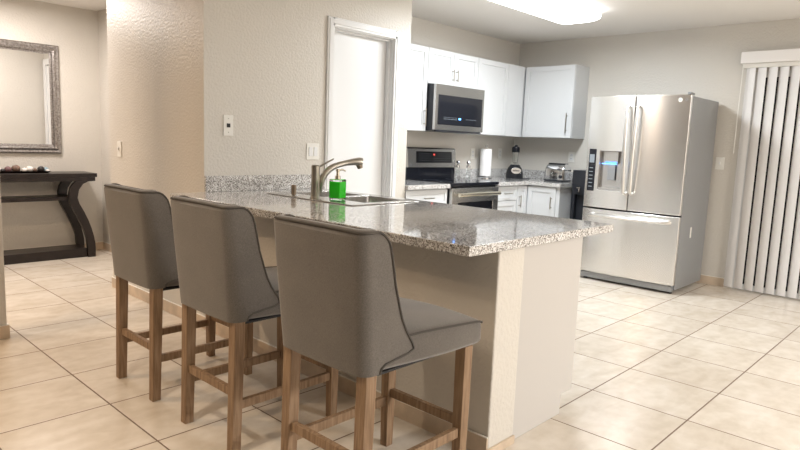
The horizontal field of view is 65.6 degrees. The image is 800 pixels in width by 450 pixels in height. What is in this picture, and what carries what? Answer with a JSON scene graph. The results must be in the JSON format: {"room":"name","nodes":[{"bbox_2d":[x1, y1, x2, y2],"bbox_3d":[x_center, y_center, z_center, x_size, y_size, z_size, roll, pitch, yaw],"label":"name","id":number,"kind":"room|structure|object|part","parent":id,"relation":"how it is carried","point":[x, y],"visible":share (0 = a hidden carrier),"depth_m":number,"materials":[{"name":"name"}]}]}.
{"room":"kitchen","nodes":[
{"label":"kitchen","id":0,"kind":"room"},
{"bbox_2d":[0,187,6,325],"bbox_3d":[-2.677,-0.528,3.398,0.120,2.510,0.795,9,10,43],"label":"wall","id":1,"kind":"structure","parent":0,"point":[3,317],"depth_m":3.75,"materials":[{"name":"grey paint"}]},
{"bbox_2d":[0,323,9,339],"bbox_3d":[-2.716,0.672,3.559,0.131,0.086,0.806,9,10,43],"label":"baseboard","id":2,"kind":"structure","parent":1,"relation":"attached to","point":[4,329],"depth_m":3.79,"materials":[{"name":"tile"}]},
{"bbox_2d":[0,0,102,249],"bbox_3d":[-5.942,-0.713,3.830,0.120,2.510,8.090,9,10,43],"label":"wall","id":3,"kind":"structure","parent":0,"point":[73,30],"depth_m":6.34,"materials":[{"name":"grey paint"}]},
{"bbox_2d":[0,39,61,152],"bbox_3d":[-3.839,-1.222,5.866,0.039,1.070,1.155,9,10,43],"label":"wall mirror","id":4,"kind":"object","parent":3,"relation":"attached to","point":[30,112],"visible":1,"depth_m":6.08,"materials":[{"name":"silver metal"}]},
{"bbox_2d":[7,241,102,249],"bbox_3d":[-5.937,0.494,3.950,0.012,0.086,7.840,9,10,43],"label":"baseboard","id":5,"kind":"structure","parent":3,"relation":"attached to","point":[99,245],"depth_m":6.72,"materials":[{"name":"tile"}]},
{"bbox_2d":[98,9,110,242],"bbox_3d":[-2.521,-0.880,6.073,1.750,2.510,0.119,9,10,43],"label":"wall","id":6,"kind":"structure","parent":0,"point":[102,15],"depth_m":6.51,"materials":[{"name":"grey paint"}]},
{"bbox_2d":[103,241,110,251],"bbox_3d":[-2.612,0.325,6.185,1.727,0.086,0.012,9,10,43],"label":"baseboard","id":7,"kind":"structure","parent":6,"relation":"attached to","point":[106,246],"depth_m":6.69,"materials":[{"name":"tile"}]},
{"bbox_2d":[106,0,411,315],"bbox_3d":[-1.143,-0.707,5.184,1.495,2.510,1.911,9,10,43],"label":"wall","id":8,"kind":"structure","parent":0,"point":[176,67],"depth_m":4.36,"materials":[{"name":"grey paint"}]},
{"bbox_2d":[117,141,121,156],"bbox_3d":[-2.211,-0.597,4.877,0.072,0.120,0.017,9,10,43],"label":"light switch","id":9,"kind":"object","parent":8,"relation":"attached to","point":[119,144],"visible":1,"depth_m":4.87,"materials":[{"name":"white plastic"}]},
{"bbox_2d":[223,115,232,135],"bbox_3d":[-1.133,-0.657,4.096,0.008,0.135,0.072,9,10,43],"label":"wall jack","id":10,"kind":"object","parent":8,"relation":"attached to","point":[227,119],"visible":1,"depth_m":4.09,"materials":[{"name":"white plastic"}]},
{"bbox_2d":[204,174,324,191],"bbox_3d":[-0.920,-0.300,4.376,0.020,0.104,0.994,9,10,43],"label":"backsplash","id":11,"kind":"structure","parent":8,"relation":"attached to","point":[302,181],"depth_m":4.28,"materials":[{"name":"grey stone"}]},
{"bbox_2d":[306,143,318,159],"bbox_3d":[-0.649,-0.548,4.630,0.009,0.120,0.118,9,10,43],"label":"light switch","id":12,"kind":"object","parent":8,"relation":"attached to","point":[312,149],"visible":1,"depth_m":4.62,"materials":[{"name":"white plastic"}]},
{"bbox_2d":[331,32,385,194],"bbox_3d":[-0.379,-0.467,5.076,0.035,2.106,0.637,9,10,43],"label":"door","id":13,"kind":"structure","parent":8,"relation":"in","point":[359,62],"depth_m":5.03,"materials":[{"name":"white wood"}]},
{"bbox_2d":[324,16,400,196],"bbox_3d":[-0.354,-0.466,5.052,0.115,2.128,0.661,9,10,43],"label":"door frame","id":14,"kind":"structure","parent":8,"relation":"attached to","point":[389,41],"depth_m":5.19,"materials":[{"name":"white wood"}]},
{"bbox_2d":[205,216,524,448],"bbox_3d":[-0.390,0.390,3.380,2.306,0.874,0.190,9,10,43],"label":"wall","id":15,"kind":"structure","parent":0,"point":[487,288],"depth_m":2.63,"materials":[{"name":"grey paint"}]},
{"bbox_2d":[112,277,487,449],"bbox_3d":[-1.016,0.698,3.867,3.802,0.086,0.010,9,10,43],"label":"baseboard","id":16,"kind":"structure","parent":15,"relation":"attached to","point":[435,425],"depth_m":3.15,"materials":[{"name":"tile"}]},
{"bbox_2d":[487,435,514,449],"bbox_3d":[0.429,0.943,2.644,0.010,0.036,0.199,9,10,43],"label":"baseboard","id":17,"kind":"structure","parent":15,"relation":"attached to","point":[508,441],"depth_m":2.65,"materials":[{"name":"tile"}]},
{"bbox_2d":[0,249,799,449],"bbox_3d":[-0.180,1.158,1.300,12.350,0.080,11.867,9,10,43],"label":"floor","id":18,"kind":"structure","parent":0,"point":[697,366],"depth_m":3.36,"materials":[{"name":"tile"}]},
{"bbox_2d":[0,171,96,264],"bbox_3d":[-3.706,-0.072,5.938,0.350,0.852,1.442,9,10,43],"label":"console table","id":19,"kind":"object","parent":18,"relation":"on","point":[70,204],"visible":1,"depth_m":6.15,"materials":[{"name":"brown wood"}]},
{"bbox_2d":[0,170,50,172],"bbox_3d":[-3.743,-0.498,5.823,0.150,0.018,0.825,9,10,43],"label":"tray","id":20,"kind":"object","parent":19,"relation":"on","point":[20,171],"visible":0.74,"depth_m":5.91,"materials":[{"name":"brown wood"}]},
{"bbox_2d":[4,166,11,170],"bbox_3d":[-3.694,-0.525,5.847,0.062,0.056,0.062,9,10,43],"label":"decorative ball","id":21,"kind":"object","parent":20,"relation":"in","point":[7,168],"visible":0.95,"depth_m":5.83,"materials":[{"name":"brown"}]},
{"bbox_2d":[11,165,20,170],"bbox_3d":[-3.657,-0.538,5.907,0.076,0.068,0.076,9,10,43],"label":"decorative ball","id":22,"kind":"object","parent":20,"relation":"in","point":[14,167],"visible":0.91,"depth_m":5.88,"materials":[{"name":"brown"}]},
{"bbox_2d":[26,166,32,170],"bbox_3d":[-3.575,-0.541,5.991,0.064,0.058,0.064,9,10,43],"label":"decorative ball","id":23,"kind":"object","parent":20,"relation":"in","point":[29,168],"visible":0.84,"depth_m":5.97,"materials":[{"name":"white"}]},
{"bbox_2d":[37,166,44,170],"bbox_3d":[-3.498,-0.545,6.045,0.064,0.058,0.064,9,10,43],"label":"decorative ball","id":24,"kind":"object","parent":20,"relation":"in","point":[40,168],"visible":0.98,"depth_m":6.02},
{"bbox_2d":[1,194,67,202],"bbox_3d":[-3.699,-0.246,5.915,0.258,0.035,1.042,9,10,43],"label":"shelf","id":25,"kind":"object","parent":19,"relation":"attached to","point":[60,197],"depth_m":5.98,"materials":[{"name":"brown wood"}]},
{"bbox_3d":[-3.425,-0.092,6.458,0.045,0.774,0.237,9,10,43],"label":"leg","id":26,"kind":"part","parent":19,"relation":"part of","materials":[{"name":"brown wood"}]},
{"bbox_3d":[-3.204,-0.055,6.251,0.045,0.774,0.237,9,10,43],"label":"leg","id":27,"kind":"part","parent":19,"relation":"part of","materials":[{"name":"brown wood"}]},
{"bbox_2d":[104,183,252,401],"bbox_3d":[-1.136,0.301,3.259,0.484,1.023,0.648,9,10,43],"label":"bar stool","id":28,"kind":"object","parent":18,"relation":"on","point":[140,226],"visible":0.78,"depth_m":2.97,"materials":[{"name":"fabric"}]},
{"bbox_3d":[-1.453,0.527,3.244,0.047,0.556,0.058,9,10,43],"label":"leg","id":29,"kind":"part","parent":28,"relation":"part of","materials":[{"name":"brown wood"}]},
{"bbox_3d":[-1.253,0.040,3.088,0.466,0.466,0.276,9,10,43],"label":"backrest","id":30,"kind":"part","parent":28,"relation":"part of","materials":[{"name":"fabric"}]},
{"bbox_3d":[-1.173,0.573,2.982,0.047,0.556,0.058,9,10,43],"label":"leg","id":31,"kind":"part","parent":28,"relation":"part of","materials":[{"name":"brown wood"}]},
{"bbox_3d":[-1.114,0.273,3.277,0.380,0.008,0.490,9,10,43],"label":"seat frame","id":32,"kind":"part","parent":28,"relation":"part of","materials":[{"name":"black"}]},
{"bbox_3d":[-1.105,0.204,3.275,0.480,0.127,0.550,9,10,43],"label":"seat","id":33,"kind":"part","parent":28,"relation":"part of","materials":[{"name":"fabric"}]},
{"bbox_3d":[-1.103,0.498,3.613,0.047,0.542,0.047,9,10,43],"label":"leg","id":34,"kind":"part","parent":28,"relation":"part of","materials":[{"name":"brown wood"}]},
{"bbox_3d":[-0.823,0.544,3.351,0.047,0.542,0.047,9,10,43],"label":"leg","id":35,"kind":"part","parent":28,"relation":"part of","materials":[{"name":"brown wood"}]},
{"bbox_2d":[170,195,338,449],"bbox_3d":[-0.625,0.385,2.781,0.484,1.023,0.648,9,10,43],"label":"bar stool","id":36,"kind":"object","parent":18,"relation":"on","point":[223,275],"visible":0.8,"depth_m":2.50,"materials":[{"name":"fabric"}]},
{"bbox_3d":[-0.942,0.611,2.766,0.047,0.556,0.058,9,10,43],"label":"leg","id":37,"kind":"part","parent":36,"relation":"part of","materials":[{"name":"brown wood"}]},
{"bbox_3d":[-0.742,0.124,2.610,0.466,0.466,0.276,9,10,43],"label":"backrest","id":38,"kind":"part","parent":36,"relation":"part of","materials":[{"name":"fabric"}]},
{"bbox_3d":[-0.663,0.657,2.504,0.047,0.556,0.058,9,10,43],"label":"leg","id":39,"kind":"part","parent":36,"relation":"part of","materials":[{"name":"brown wood"}]},
{"bbox_3d":[-0.604,0.357,2.798,0.380,0.008,0.490,9,10,43],"label":"seat frame","id":40,"kind":"part","parent":36,"relation":"part of","materials":[{"name":"black"}]},
{"bbox_3d":[-0.594,0.288,2.797,0.480,0.127,0.550,9,10,43],"label":"seat","id":41,"kind":"part","parent":36,"relation":"part of","materials":[{"name":"fabric"}]},
{"bbox_3d":[-0.592,0.582,3.135,0.047,0.542,0.047,9,10,43],"label":"leg","id":42,"kind":"part","parent":36,"relation":"part of","materials":[{"name":"brown wood"}]},
{"bbox_3d":[-0.312,0.628,2.872,0.047,0.542,0.047,9,10,43],"label":"leg","id":43,"kind":"part","parent":36,"relation":"part of","materials":[{"name":"brown wood"}]},
{"bbox_2d":[274,214,482,449],"bbox_3d":[-0.082,0.475,2.271,0.484,1.023,0.648,9,10,43],"label":"bar stool","id":44,"kind":"object","parent":18,"relation":"on","point":[342,309],"visible":1,"depth_m":2.03,"materials":[{"name":"fabric"}]},
{"bbox_3d":[-0.399,0.700,2.256,0.047,0.556,0.058,9,10,43],"label":"leg","id":45,"kind":"part","parent":44,"relation":"part of","materials":[{"name":"brown wood"}]},
{"bbox_3d":[-0.199,0.214,2.100,0.466,0.466,0.276,9,10,43],"label":"backrest","id":46,"kind":"part","parent":44,"relation":"part of","materials":[{"name":"fabric"}]},
{"bbox_3d":[-0.120,0.746,1.994,0.047,0.556,0.058,9,10,43],"label":"leg","id":47,"kind":"part","parent":44,"relation":"part of","materials":[{"name":"brown wood"}]},
{"bbox_3d":[-0.049,0.671,2.625,0.047,0.542,0.047,9,10,43],"label":"leg","id":48,"kind":"part","parent":44,"relation":"part of","materials":[{"name":"brown wood"}]},
{"bbox_3d":[-0.060,0.446,2.289,0.380,0.008,0.490,9,10,43],"label":"seat frame","id":49,"kind":"part","parent":44,"relation":"part of","materials":[{"name":"black"}]},
{"bbox_3d":[-0.051,0.378,2.287,0.480,0.127,0.550,9,10,43],"label":"seat","id":50,"kind":"part","parent":44,"relation":"part of","materials":[{"name":"fabric"}]},
{"bbox_3d":[0.231,0.717,2.363,0.047,0.542,0.047,9,10,43],"label":"leg","id":51,"kind":"part","parent":44,"relation":"part of","materials":[{"name":"brown wood"}]},
{"bbox_2d":[404,188,446,203],"bbox_3d":[0.026,0.072,5.871,0.650,0.872,0.575,9,10,43],"label":"base cabinet","id":52,"kind":"object","parent":18,"relation":"on","point":[432,195],"visible":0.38,"depth_m":5.64,"materials":[{"name":"white wood"}]},
{"bbox_2d":[405,180,449,189],"bbox_3d":[0.041,-0.382,5.816,0.642,0.041,0.581,9,10,43],"label":"countertop","id":53,"kind":"structure","parent":52,"relation":"on","point":[409,184],"depth_m":5.64,"materials":[{"name":"grey stone"}]},
{"bbox_2d":[405,147,500,209],"bbox_3d":[0.533,-0.166,6.304,0.724,1.210,0.764,9,10,43],"label":"range","id":54,"kind":"object","parent":18,"relation":"on","point":[437,165],"visible":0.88,"depth_m":6.26,"materials":[{"name":"stainless steel"},{"name":"black glass"},{"name":"black plastic"}]},
{"bbox_3d":[0.361,-0.706,6.458,0.012,0.115,0.564,9,10,43],"label":"control panel","id":55,"kind":"part","parent":54,"relation":"part of","materials":[{"name":"black glass"}]},
{"bbox_2d":[407,178,498,185],"bbox_3d":[0.539,-0.436,6.272,0.583,0.029,0.764,9,10,43],"label":"cooktop","id":56,"kind":"object","parent":54,"relation":"in","point":[452,181],"depth_m":6.18,"materials":[{"name":"black glass"}]},
{"bbox_3d":[0.725,-0.056,6.131,0.040,0.632,0.756,9,10,43],"label":"oven door","id":57,"kind":"part","parent":54,"relation":"part of","materials":[{"name":"silver metal"}]},
{"bbox_3d":[0.776,-0.304,6.059,0.072,0.043,0.665,9,10,43],"label":"door handle","id":58,"kind":"part","parent":54,"relation":"part of","materials":[{"name":"silver metal"}]},
{"bbox_2d":[497,185,527,212],"bbox_3d":[1.183,-0.045,7.085,0.650,0.872,1.223,9,10,43],"label":"base cabinet","id":59,"kind":"object","parent":18,"relation":"on","point":[512,198],"visible":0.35,"depth_m":6.66,"materials":[{"name":"white wood"}]},
{"bbox_3d":[1.110,-0.109,6.584,0.019,0.288,0.396,9,10,43],"label":"drawer","id":60,"kind":"part","parent":59,"relation":"part of","materials":[{"name":"white wood"}]},
{"bbox_3d":[1.119,-0.332,6.554,0.019,0.147,0.396,9,10,43],"label":"drawer","id":61,"kind":"part","parent":59,"relation":"part of","materials":[{"name":"white wood"}]},
{"bbox_2d":[462,177,571,187],"bbox_3d":[1.334,-0.476,6.897,1.024,0.041,1.230,9,10,43],"label":"countertop","id":62,"kind":"structure","parent":59,"relation":"on","point":[503,181],"depth_m":6.71,"materials":[{"name":"grey stone"}]},
{"bbox_2d":[455,160,459,177],"bbox_3d":[0.627,-0.605,6.747,0.053,0.198,0.054,9,10,43],"label":"spice shaker","id":63,"kind":"object","parent":62,"relation":"on","point":[457,172],"visible":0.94,"depth_m":6.73,"materials":[{"name":"clear glass"}]},
{"bbox_2d":[455,167,459,177],"bbox_3d":[0.625,-0.569,6.752,0.053,0.124,0.054,9,10,43],"label":"glass jar","id":64,"kind":"object","parent":63,"relation":"on","point":[457,172],"depth_m":6.73,"materials":[{"name":"white"}]},
{"bbox_2d":[465,161,470,178],"bbox_3d":[0.740,-0.599,6.737,0.053,0.198,0.054,9,10,43],"label":"spice shaker","id":65,"kind":"object","parent":62,"relation":"on","point":[467,162],"visible":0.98,"depth_m":6.72,"materials":[{"name":"clear glass"}]},
{"bbox_2d":[465,167,469,178],"bbox_3d":[0.739,-0.563,6.741,0.053,0.124,0.054,9,10,43],"label":"glass jar","id":66,"kind":"object","parent":65,"relation":"on","point":[467,168],"depth_m":6.72,"materials":[{"name":"white"}]},
{"bbox_2d":[478,145,491,178],"bbox_3d":[0.972,-0.720,7.037,0.156,0.376,0.156,9,10,43],"label":"paper towel holder","id":67,"kind":"object","parent":62,"relation":"on","point":[486,154],"visible":0.99,"depth_m":6.99,"materials":[{"name":"white paper"}]},
{"bbox_2d":[505,145,529,178],"bbox_3d":[1.366,-0.739,7.238,0.203,0.390,0.249,-3,9,-33],"label":"blender","id":68,"kind":"object","parent":62,"relation":"on","point":[514,171],"visible":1,"depth_m":7.22,"materials":[{"name":"grey plastic"}]},
{"bbox_3d":[1.344,-0.628,7.280,0.177,0.158,0.198,9,10,43],"label":"motor","id":69,"kind":"part","parent":68,"relation":"part of","materials":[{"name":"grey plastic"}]},
{"bbox_2d":[511,152,518,164],"bbox_3d":[1.351,-0.802,7.257,0.090,0.192,0.090,9,10,43],"label":"jar","id":70,"kind":"object","parent":68,"relation":"on","point":[515,154],"depth_m":7.23,"materials":[{"name":"clear glass"}]},
{"bbox_3d":[1.354,-0.893,7.244,0.092,0.088,0.092,9,10,43],"label":"lid","id":71,"kind":"part","parent":68,"relation":"part of","materials":[{"name":"black plastic"}]},
{"bbox_3d":[1.345,-0.629,7.189,0.116,0.072,0.033,2,8,-1],"label":"label plate","id":72,"kind":"part","parent":68,"relation":"part of","materials":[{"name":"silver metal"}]},
{"bbox_2d":[544,163,570,181],"bbox_3d":[1.793,-0.594,6.992,0.280,0.201,0.193,9,10,43],"label":"toaster","id":73,"kind":"object","parent":62,"relation":"on","point":[559,172],"visible":1,"depth_m":6.94,"materials":[{"name":"silver metal"}]},
{"bbox_3d":[1.317,-0.061,6.813,0.019,0.737,0.186,9,10,43],"label":"door","id":74,"kind":"part","parent":59,"relation":"part of","materials":[{"name":"white wood"}]},
{"bbox_2d":[512,237,582,438],"bbox_3d":[-0.127,0.363,3.647,2.279,0.873,0.560,9,10,43],"label":"base cabinet","id":75,"kind":"object","parent":18,"relation":"on","point":[551,271],"visible":0.07,"depth_m":2.84,"materials":[{"name":"beige paint"}]},
{"bbox_2d":[170,188,613,256],"bbox_3d":[-0.175,-0.082,3.507,2.332,0.040,1.205,9,10,43],"label":"countertop","id":76,"kind":"structure","parent":75,"relation":"on","point":[467,231],"depth_m":3.02,"materials":[{"name":"grey stone"}]},
{"bbox_2d":[310,157,362,197],"bbox_3d":[-0.395,-0.299,3.895,0.341,0.256,0.062,-1,8,-24],"label":"kitchen faucet","id":77,"kind":"object","parent":76,"relation":"on","point":[317,180],"visible":1,"depth_m":3.84,"materials":[{"name":"silver metal"}]},
{"bbox_3d":[-0.424,-0.299,3.884,0.219,0.222,0.042,-1,8,-25],"label":"spout","id":78,"kind":"part","parent":77,"relation":"part of","materials":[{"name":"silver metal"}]},
{"bbox_2d":[267,190,418,205],"bbox_3d":[-0.384,-0.099,4.020,0.840,0.172,0.570,9,10,43],"label":"sink","id":79,"kind":"object","parent":76,"relation":"in","point":[357,199],"visible":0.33,"depth_m":4.04,"materials":[{"name":"silver metal"}]},
{"bbox_2d":[290,185,297,195],"bbox_3d":[-0.679,-0.225,3.971,0.064,0.068,0.064,9,10,43],"label":"air gap","id":80,"kind":"object","parent":79,"relation":"on","point":[293,187],"visible":1,"depth_m":3.96,"materials":[{"name":"silver metal"}]},
{"bbox_2d":[297,192,354,197],"bbox_3d":[-0.489,-0.122,4.187,0.335,0.166,0.360,9,10,43],"label":"basin","id":81,"kind":"object","parent":79,"relation":"in","point":[324,194],"depth_m":4.28,"materials":[{"name":"silver metal"}]},
{"bbox_2d":[329,169,345,200],"bbox_3d":[-0.376,-0.244,3.745,0.078,0.188,0.078,5,8,23],"label":"soap dispenser","id":82,"kind":"object","parent":79,"relation":"on","point":[337,186],"visible":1,"depth_m":3.72,"materials":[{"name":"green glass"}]},
{"bbox_2d":[329,179,345,200],"bbox_3d":[-0.378,-0.214,3.749,0.078,0.128,0.078,5,8,23],"label":"bottle","id":83,"kind":"object","parent":82,"relation":"on","point":[337,187],"depth_m":3.72,"materials":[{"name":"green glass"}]},
{"bbox_2d":[346,197,400,202],"bbox_3d":[-0.210,-0.076,3.926,0.335,0.166,0.360,9,10,43],"label":"basin","id":84,"kind":"object","parent":79,"relation":"in","point":[353,199],"depth_m":4.08,"materials":[{"name":"silver metal"}]},
{"bbox_2d":[526,185,571,218],"bbox_3d":[1.724,-0.009,6.970,0.401,0.872,0.652,9,10,43],"label":"base cabinet","id":85,"kind":"object","parent":18,"relation":"on","point":[541,200],"visible":0.38,"depth_m":6.71,"materials":[{"name":"white wood"}]},
{"bbox_3d":[1.526,-0.046,6.766,0.340,0.737,0.019,9,10,43],"label":"door","id":86,"kind":"part","parent":85,"relation":"part of","materials":[{"name":"white wood"}]},
{"bbox_2d":[570,170,585,219],"bbox_3d":[2.064,-0.063,6.755,0.310,1.056,0.435,9,10,43],"label":"water cooler","id":87,"kind":"object","parent":18,"relation":"on","point":[578,181],"visible":0.23,"depth_m":6.69,"materials":[{"name":"grey plastic"}]},
{"bbox_2d":[580,92,718,293],"bbox_3d":[2.394,-0.337,6.072,0.935,1.815,0.869,9,10,43],"label":"refrigerator","id":88,"kind":"object","parent":18,"relation":"on","point":[650,157],"visible":1,"depth_m":5.77,"materials":[{"name":"grey metal"}]},
{"bbox_2d":[588,154,594,186],"bbox_3d":[1.870,-0.534,6.071,0.049,0.315,0.002,9,10,43],"label":"control panel","id":89,"kind":"object","parent":88,"relation":"attached to","point":[591,157],"depth_m":6.07,"materials":[{"name":"grey plastic"}]},
{"bbox_3d":[2.013,-0.694,5.960,0.450,1.068,0.065,9,10,43],"label":"door","id":90,"kind":"part","parent":88,"relation":"part of","materials":[{"name":"silver metal"}]},
{"bbox_3d":[2.098,-0.695,5.774,0.051,0.838,0.082,9,10,43],"label":"door handle","id":91,"kind":"part","parent":88,"relation":"part of","materials":[{"name":"silver metal"}]},
{"bbox_3d":[2.124,-0.060,5.828,0.798,0.031,0.093,9,10,43],"label":"drawer handle","id":92,"kind":"part","parent":88,"relation":"part of","materials":[{"name":"silver metal"}]},
{"bbox_3d":[2.156,0.189,5.910,0.935,0.627,0.065,9,10,43],"label":"freezer drawer","id":93,"kind":"part","parent":88,"relation":"part of","materials":[{"name":"silver metal"}]},
{"bbox_3d":[2.156,-0.686,5.720,0.043,0.838,0.082,9,10,43],"label":"door handle","id":94,"kind":"part","parent":88,"relation":"part of","materials":[{"name":"silver metal"}]},
{"bbox_3d":[2.355,-0.638,5.640,0.477,1.068,0.065,9,10,43],"label":"door","id":95,"kind":"part","parent":88,"relation":"part of","materials":[{"name":"silver metal"}]},
{"bbox_2d":[34,0,799,43],"bbox_3d":[-0.080,-1.407,0.956,12.350,0.080,11.867,9,10,43],"label":"ceiling","id":96,"kind":"structure","parent":0,"point":[485,17],"depth_m":5.79,"materials":[{"name":"white paint"}]},
{"bbox_2d":[489,0,600,23],"bbox_3d":[1.230,-1.838,5.215,0.440,0.094,1.220,9,10,43],"label":"ceiling light","id":97,"kind":"object","parent":96,"relation":"attached to","point":[558,11],"visible":1,"depth_m":5.19,"materials":[{"name":"white plastic"}]},
{"bbox_2d":[406,16,519,168],"bbox_3d":[0.515,-0.857,6.786,0.100,2.510,2.706,9,10,43],"label":"wall","id":98,"kind":"structure","parent":0,"point":[427,33],"depth_m":6.85,"materials":[{"name":"grey paint"}]},
{"bbox_2d":[407,44,428,130],"bbox_3d":[-0.035,-1.288,5.796,0.341,0.787,0.573,9,10,43],"label":"upper cabinet","id":99,"kind":"object","parent":98,"relation":"attached to","point":[418,73],"visible":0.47,"depth_m":5.83,"materials":[{"name":"white wood"}]},
{"bbox_2d":[427,47,478,88],"bbox_3d":[0.444,-1.561,6.260,0.341,0.332,0.786,9,10,43],"label":"upper cabinet","id":100,"kind":"object","parent":98,"relation":"attached to","point":[444,67],"visible":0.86,"depth_m":6.14,"materials":[{"name":"white wood"}]},
{"bbox_3d":[0.399,-1.532,6.032,0.019,0.328,0.388,9,10,43],"label":"door","id":101,"kind":"part","parent":100,"relation":"part of","materials":[{"name":"white wood"}]},
{"bbox_2d":[425,83,484,133],"bbox_3d":[0.454,-1.164,6.285,0.413,0.447,0.773,9,10,43],"label":"microwave","id":102,"kind":"object","parent":100,"relation":"attached to","point":[450,109],"visible":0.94,"depth_m":6.08,"materials":[{"name":"grey metal"}]},
{"bbox_3d":[0.670,-1.560,6.316,0.019,0.328,0.392,9,10,43],"label":"door","id":103,"kind":"part","parent":100,"relation":"part of","materials":[{"name":"white wood"}]},
{"bbox_2d":[470,148,474,158],"bbox_3d":[0.827,-0.809,7.046,0.008,0.120,0.075,9,10,43],"label":"wall outlet","id":104,"kind":"object","parent":98,"relation":"attached to","point":[472,156],"visible":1,"depth_m":7.04,"materials":[{"name":"white plastic"}]},
{"bbox_2d":[452,58,531,137],"bbox_3d":[1.126,-1.406,7.015,0.341,0.787,1.214,9,10,43],"label":"upper cabinet","id":105,"kind":"object","parent":98,"relation":"attached to","point":[503,84],"visible":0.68,"depth_m":6.83,"materials":[{"name":"white wood"}]},
{"bbox_3d":[0.990,-1.368,6.691,0.019,0.783,0.551,9,10,43],"label":"door","id":106,"kind":"part","parent":105,"relation":"part of","materials":[{"name":"white wood"}]},
{"bbox_2d":[498,148,501,158],"bbox_3d":[1.197,-0.857,7.433,0.008,0.120,0.075,9,10,43],"label":"wall outlet","id":107,"kind":"object","parent":98,"relation":"attached to","point":[499,149],"visible":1,"depth_m":7.43,"materials":[{"name":"white plastic"}]},
{"bbox_2d":[454,168,572,180],"bbox_3d":[1.327,-0.548,6.898,0.996,0.100,1.228,9,10,43],"label":"backsplash","id":108,"kind":"structure","parent":98,"relation":"attached to","point":[539,174],"depth_m":7.38,"materials":[{"name":"grey stone"}]},
{"bbox_2d":[514,18,799,287],"bbox_3d":[4.871,-0.377,4.471,9.466,2.510,0.120,9,10,43],"label":"wall","id":109,"kind":"structure","parent":0,"point":[705,62],"depth_m":6.20,"materials":[{"name":"grey paint"}]},
{"bbox_2d":[522,64,589,138],"bbox_3d":[1.746,-1.383,7.022,0.618,0.787,0.356,9,10,43],"label":"upper cabinet","id":110,"kind":"object","parent":109,"relation":"attached to","point":[555,100],"visible":1,"depth_m":6.88,"materials":[{"name":"white wood"}]},
{"bbox_2d":[568,152,574,161],"bbox_3d":[1.965,-0.779,7.113,0.080,0.120,0.008,9,10,43],"label":"wall outlet","id":111,"kind":"object","parent":109,"relation":"attached to","point":[571,155],"visible":1,"depth_m":7.11,"materials":[{"name":"white plastic"}]},
{"bbox_2d":[697,274,723,286],"bbox_3d":[2.765,0.496,6.471,1.135,0.086,0.010,9,10,43],"label":"baseboard","id":112,"kind":"structure","parent":109,"relation":"attached to","point":[705,279],"depth_m":6.16,"materials":[{"name":"tile"}]},
{"bbox_2d":[715,157,724,169],"bbox_3d":[3.109,-0.600,6.033,0.078,0.120,0.017,9,10,43],"label":"light switch","id":113,"kind":"object","parent":109,"relation":"attached to","point":[719,164],"visible":1,"depth_m":6.03,"materials":[{"name":"white plastic"}]},
{"bbox_2d":[731,71,799,298],"bbox_3d":[3.952,-0.302,5.340,1.800,2.060,0.060,9,10,43],"label":"window","id":114,"kind":"structure","parent":109,"relation":"in","point":[778,71],"depth_m":5.80,"materials":[{"name":"white plastic"}]},
{"bbox_2d":[723,48,799,298],"bbox_3d":[3.860,-0.394,5.270,1.940,2.210,0.114,9,10,43],"label":"vertical blind","id":115,"kind":"object","parent":114,"relation":"attached to","point":[784,58],"visible":1,"depth_m":5.70,"materials":[{"name":"white plastic"}]}
]}

